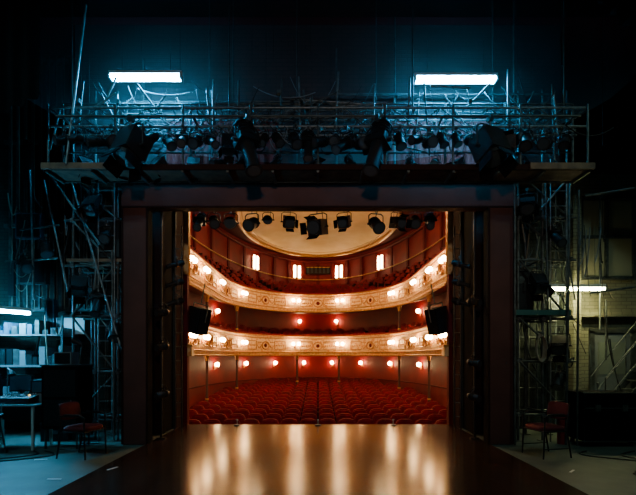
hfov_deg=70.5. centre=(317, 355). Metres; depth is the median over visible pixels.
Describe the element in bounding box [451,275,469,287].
spotlight
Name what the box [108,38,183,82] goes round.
fluorescent light
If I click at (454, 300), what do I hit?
spotlight
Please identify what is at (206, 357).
column
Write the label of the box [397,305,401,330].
column
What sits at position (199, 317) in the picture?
loudspeaker
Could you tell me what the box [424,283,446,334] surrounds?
loudspeaker
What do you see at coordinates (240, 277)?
seating
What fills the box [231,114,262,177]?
spotlight
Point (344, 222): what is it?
spotlight
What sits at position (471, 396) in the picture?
spotlight
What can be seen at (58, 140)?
spotlight
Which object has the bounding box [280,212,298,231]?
spotlight
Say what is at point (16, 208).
hanging cables
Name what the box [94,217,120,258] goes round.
loudspeaker
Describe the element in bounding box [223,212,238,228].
spotlight
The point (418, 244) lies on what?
wall
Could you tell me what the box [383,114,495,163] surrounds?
curtain
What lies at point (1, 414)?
stool
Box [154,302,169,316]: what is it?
spotlight
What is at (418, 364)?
wall sconce
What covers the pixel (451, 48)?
wall
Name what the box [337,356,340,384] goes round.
column
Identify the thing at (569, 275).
poles
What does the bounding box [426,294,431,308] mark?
column
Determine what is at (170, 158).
curtain
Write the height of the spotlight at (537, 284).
0.663 m
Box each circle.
[189,247,446,314]
[189,325,446,355]
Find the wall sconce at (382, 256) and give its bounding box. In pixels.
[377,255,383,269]
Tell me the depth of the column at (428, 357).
16.15 m
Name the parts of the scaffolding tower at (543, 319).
rope coil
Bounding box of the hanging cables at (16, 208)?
[7,184,621,390]
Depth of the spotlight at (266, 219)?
8.77 m
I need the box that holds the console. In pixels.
[0,368,41,402]
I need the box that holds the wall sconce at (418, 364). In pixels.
[416,362,422,368]
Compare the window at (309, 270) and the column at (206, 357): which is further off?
the window at (309, 270)
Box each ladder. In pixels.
[174,212,181,430]
[454,212,461,430]
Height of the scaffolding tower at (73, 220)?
6.600 m
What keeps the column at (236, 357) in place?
on the floor
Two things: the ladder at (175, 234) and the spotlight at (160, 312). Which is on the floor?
the ladder at (175, 234)
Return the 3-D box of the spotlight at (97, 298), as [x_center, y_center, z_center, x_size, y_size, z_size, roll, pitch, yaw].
[-4.093,-1.017,8.366,0.323,0.628,0.545,0,0,-12]
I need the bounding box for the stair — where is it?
[590,322,635,391]
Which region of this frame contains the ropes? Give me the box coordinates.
[81,0,602,244]
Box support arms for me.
[49,69,508,149]
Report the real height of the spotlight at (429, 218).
0.504 m
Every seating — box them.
[189,377,446,423]
[190,245,445,292]
[209,320,426,334]
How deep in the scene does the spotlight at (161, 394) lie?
8.44 m
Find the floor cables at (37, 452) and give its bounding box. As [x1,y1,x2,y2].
[0,450,635,474]
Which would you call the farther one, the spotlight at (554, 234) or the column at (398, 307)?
the column at (398, 307)
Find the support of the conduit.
attached to the wall at (451, 48)
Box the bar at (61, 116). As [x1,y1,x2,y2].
[55,115,580,125]
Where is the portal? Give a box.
[121,183,513,443]
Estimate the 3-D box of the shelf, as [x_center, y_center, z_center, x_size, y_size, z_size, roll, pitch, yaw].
[-5.975,0.400,9.200,1.850,2.400,0.600,0,0,0]
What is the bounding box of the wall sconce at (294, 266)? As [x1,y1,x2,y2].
[293,265,300,277]
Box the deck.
[66,183,570,317]
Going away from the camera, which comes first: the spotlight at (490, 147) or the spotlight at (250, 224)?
the spotlight at (490, 147)
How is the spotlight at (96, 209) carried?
attached to the scaffolding tower at (73, 220)
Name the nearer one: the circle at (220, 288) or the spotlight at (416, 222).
the spotlight at (416, 222)
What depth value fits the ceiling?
9.27 m
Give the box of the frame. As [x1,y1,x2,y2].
[183,212,452,424]
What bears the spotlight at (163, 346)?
attached to the boom at (161, 437)
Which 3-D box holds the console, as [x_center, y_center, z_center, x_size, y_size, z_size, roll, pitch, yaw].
[-5.195,0.516,7.968,0.730,0.628,0.504,0,0,0]
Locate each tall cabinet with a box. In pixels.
[15,213,99,333]
[40,337,93,448]
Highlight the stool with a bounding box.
[0,413,6,452]
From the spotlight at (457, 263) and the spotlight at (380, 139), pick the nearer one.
the spotlight at (380, 139)
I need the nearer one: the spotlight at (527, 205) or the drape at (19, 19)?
the drape at (19, 19)
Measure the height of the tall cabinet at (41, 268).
2.535 m
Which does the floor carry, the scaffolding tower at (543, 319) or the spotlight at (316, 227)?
the scaffolding tower at (543, 319)
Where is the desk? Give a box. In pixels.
[0,403,52,449]
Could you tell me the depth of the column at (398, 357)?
19.54 m
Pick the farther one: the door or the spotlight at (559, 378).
the door
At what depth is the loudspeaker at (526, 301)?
8.54 m
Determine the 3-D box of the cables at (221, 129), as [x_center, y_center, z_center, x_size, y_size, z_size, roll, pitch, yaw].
[0.482,-4.092,7.864,8.816,1.410,0.881,0,0,0]
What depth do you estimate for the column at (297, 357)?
22.27 m
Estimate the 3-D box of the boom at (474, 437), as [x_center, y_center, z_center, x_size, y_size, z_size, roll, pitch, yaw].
[3.000,-0.856,8.620,0.180,4.888,0.180,0,0,0]
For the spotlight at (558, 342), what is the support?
attached to the scaffolding tower at (543, 319)
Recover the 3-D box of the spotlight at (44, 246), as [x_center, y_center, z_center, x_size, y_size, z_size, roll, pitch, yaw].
[-5.186,-2.087,8.583,0.333,0.487,0.300,0,0,13]
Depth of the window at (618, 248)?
9.86 m
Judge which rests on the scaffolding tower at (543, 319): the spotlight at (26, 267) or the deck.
the deck
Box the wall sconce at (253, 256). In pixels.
[252,255,258,269]
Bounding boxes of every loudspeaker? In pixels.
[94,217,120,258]
[189,283,211,334]
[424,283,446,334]
[516,269,533,309]
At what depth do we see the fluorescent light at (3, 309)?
8.78 m
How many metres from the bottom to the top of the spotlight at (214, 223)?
0.446 m
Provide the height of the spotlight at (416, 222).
0.446 m
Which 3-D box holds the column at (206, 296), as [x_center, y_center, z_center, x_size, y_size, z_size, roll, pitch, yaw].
[-4.000,-1.220,16.200,0.220,1.960,0.214,0,0,0]
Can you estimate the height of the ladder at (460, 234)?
4.888 m
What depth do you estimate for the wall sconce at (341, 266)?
28.83 m
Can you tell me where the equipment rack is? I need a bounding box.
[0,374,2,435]
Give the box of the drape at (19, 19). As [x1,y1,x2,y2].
[0,0,39,113]
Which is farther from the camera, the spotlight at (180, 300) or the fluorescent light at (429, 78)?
the spotlight at (180, 300)
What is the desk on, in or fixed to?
on the floor
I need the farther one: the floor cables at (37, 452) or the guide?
the guide
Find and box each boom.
[156,212,165,439]
[470,212,479,439]
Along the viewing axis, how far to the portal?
8.10 m
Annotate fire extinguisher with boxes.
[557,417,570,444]
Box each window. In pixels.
[306,267,329,274]
[581,196,635,279]
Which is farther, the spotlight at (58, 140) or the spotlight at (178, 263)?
the spotlight at (178, 263)
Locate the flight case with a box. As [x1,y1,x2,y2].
[564,389,635,445]
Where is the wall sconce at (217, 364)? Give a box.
[213,362,219,368]
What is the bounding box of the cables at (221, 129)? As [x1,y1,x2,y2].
[83,74,613,154]
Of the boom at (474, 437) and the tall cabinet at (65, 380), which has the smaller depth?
the tall cabinet at (65, 380)
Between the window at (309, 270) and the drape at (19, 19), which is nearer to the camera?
the drape at (19, 19)
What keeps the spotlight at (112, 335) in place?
attached to the scaffolding tower at (73, 220)
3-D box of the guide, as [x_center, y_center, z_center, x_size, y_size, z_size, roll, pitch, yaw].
[-5.650,-5.580,9.640,2.200,9.240,0.160,0,0,0]
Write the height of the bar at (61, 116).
0.060 m
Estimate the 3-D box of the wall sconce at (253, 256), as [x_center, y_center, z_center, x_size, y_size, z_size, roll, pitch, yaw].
[-3.606,-5.400,25.966,0.120,0.800,0.510,0,0,25]
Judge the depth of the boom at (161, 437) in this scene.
8.60 m
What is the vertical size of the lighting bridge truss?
7.335 m
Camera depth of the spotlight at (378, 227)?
8.78 m
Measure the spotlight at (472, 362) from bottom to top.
0.303 m
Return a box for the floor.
[0,424,635,494]
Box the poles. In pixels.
[4,4,634,445]
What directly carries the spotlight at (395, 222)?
hanging from the bar
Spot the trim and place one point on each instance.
(575, 187)
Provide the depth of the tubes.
7.62 m
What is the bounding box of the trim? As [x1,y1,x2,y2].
[563,179,635,389]
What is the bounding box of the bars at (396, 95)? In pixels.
[106,0,550,163]
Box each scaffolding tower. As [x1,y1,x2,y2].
[64,91,120,441]
[515,91,576,441]
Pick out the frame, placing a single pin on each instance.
(188, 350)
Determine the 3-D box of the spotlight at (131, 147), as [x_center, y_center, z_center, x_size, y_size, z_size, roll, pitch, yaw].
[-3.029,-3.333,7.136,0.634,1.028,0.720,0,0,30]
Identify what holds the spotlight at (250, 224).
hanging from the bar
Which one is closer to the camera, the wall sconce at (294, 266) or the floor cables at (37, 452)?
the floor cables at (37, 452)
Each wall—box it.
[0,0,635,428]
[189,212,446,407]
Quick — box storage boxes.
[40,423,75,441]
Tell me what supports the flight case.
on the floor
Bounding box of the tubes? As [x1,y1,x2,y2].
[75,70,575,160]
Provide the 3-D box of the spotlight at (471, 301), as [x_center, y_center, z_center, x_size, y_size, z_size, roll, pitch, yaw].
[2.944,-1.070,8.507,0.216,0.303,0.287,0,0,-40]
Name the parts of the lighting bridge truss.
stage spotlight, stage spotlight, stage spotlight, stage spotlight, stage spotlight, stage spotlight, stage spotlight, stage spotlight, stage spotlight, stage spotlight, stage spotlight, stage spotlight, stage spotlight, stage spotlight, stage spotlight, stage spotlight, stage spotlight, stage spotlight, stage spotlight, stage spotlight, stage spotlight, stage spotlight, stage spotlight, stage spotlight, stage spotlight, stage spotlight, stage spotlight, stage spotlight, stage spotlight, stage spotlight, stage spotlight, stage spotlight, stage spotlight, stage spotlight, stage spotlight, stage spotlight, stage spotlight, stage spotlight, stage spotlight, stage spotlight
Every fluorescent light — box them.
[0,247,31,314]
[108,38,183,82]
[413,40,497,84]
[551,284,606,290]
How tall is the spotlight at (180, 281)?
0.291 m
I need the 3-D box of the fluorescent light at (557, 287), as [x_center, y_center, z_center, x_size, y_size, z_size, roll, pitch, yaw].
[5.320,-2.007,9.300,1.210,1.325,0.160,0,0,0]
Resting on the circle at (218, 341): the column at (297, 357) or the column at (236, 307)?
the column at (236, 307)
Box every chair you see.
[56,401,106,459]
[522,400,571,459]
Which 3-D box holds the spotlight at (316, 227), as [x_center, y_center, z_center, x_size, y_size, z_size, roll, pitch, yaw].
[-0.046,-2.594,8.842,0.480,0.685,0.610,0,0,25]
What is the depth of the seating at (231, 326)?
23.42 m
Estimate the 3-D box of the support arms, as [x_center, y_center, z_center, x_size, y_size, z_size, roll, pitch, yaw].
[-0.658,-4.152,7.600,7.771,1.356,0.036,0,0,0]
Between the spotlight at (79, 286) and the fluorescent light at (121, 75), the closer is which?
the fluorescent light at (121, 75)
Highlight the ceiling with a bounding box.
[40,17,635,257]
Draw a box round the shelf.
[0,316,78,394]
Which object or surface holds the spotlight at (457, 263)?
attached to the ladder at (460, 234)
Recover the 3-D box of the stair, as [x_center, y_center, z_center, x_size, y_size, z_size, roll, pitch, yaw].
[6.501,0.065,9.250,1.598,2.870,0.528,0,0,0]
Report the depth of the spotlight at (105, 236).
8.29 m
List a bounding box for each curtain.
[166,114,280,163]
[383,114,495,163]
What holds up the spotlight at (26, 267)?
attached to the poles
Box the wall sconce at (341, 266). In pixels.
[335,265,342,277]
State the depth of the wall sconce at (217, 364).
20.18 m
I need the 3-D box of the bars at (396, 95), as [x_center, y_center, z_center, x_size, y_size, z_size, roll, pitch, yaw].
[0.200,-6.632,8.552,8.400,6.065,0.296,0,0,0]
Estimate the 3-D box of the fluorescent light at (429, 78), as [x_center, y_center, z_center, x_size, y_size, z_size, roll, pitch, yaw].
[2.380,-5.107,7.800,1.440,0.725,0.160,0,0,0]
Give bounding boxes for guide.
[4,0,105,311]
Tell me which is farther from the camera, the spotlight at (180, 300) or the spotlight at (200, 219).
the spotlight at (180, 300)
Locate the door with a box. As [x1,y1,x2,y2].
[588,329,635,391]
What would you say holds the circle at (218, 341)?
attached to the wall at (418, 244)
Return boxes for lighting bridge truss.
[41,0,594,184]
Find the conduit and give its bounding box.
[105,191,564,429]
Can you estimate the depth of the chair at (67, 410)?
7.11 m
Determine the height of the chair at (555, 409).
0.865 m
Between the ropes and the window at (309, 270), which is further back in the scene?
the window at (309, 270)
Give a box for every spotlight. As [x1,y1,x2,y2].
[15,249,33,273]
[36,234,54,258]
[52,126,72,146]
[67,268,91,303]
[77,188,105,222]
[90,285,106,317]
[97,220,113,244]
[101,114,153,182]
[105,317,120,342]
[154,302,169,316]
[154,336,169,351]
[154,384,169,399]
[166,256,184,268]
[166,275,184,287]
[166,294,184,306]
[192,212,206,231]
[206,212,220,228]
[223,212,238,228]
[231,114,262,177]
[242,212,259,231]
[262,212,273,224]
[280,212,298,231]
[300,212,328,239]
[333,212,351,231]
[362,114,392,177]
[367,212,385,233]
[389,212,411,231]
[408,212,422,228]
[423,212,436,229]
[451,256,469,268]
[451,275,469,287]
[451,294,468,306]
[466,291,481,306]
[466,352,481,367]
[466,387,481,402]
[468,114,518,182]
[516,188,538,220]
[527,266,554,300]
[544,220,566,247]
[547,328,571,361]
[550,365,565,390]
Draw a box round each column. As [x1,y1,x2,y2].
[204,294,209,308]
[204,356,208,401]
[234,305,238,330]
[235,356,238,388]
[295,356,298,384]
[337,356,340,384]
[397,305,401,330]
[397,356,400,388]
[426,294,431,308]
[427,356,431,401]

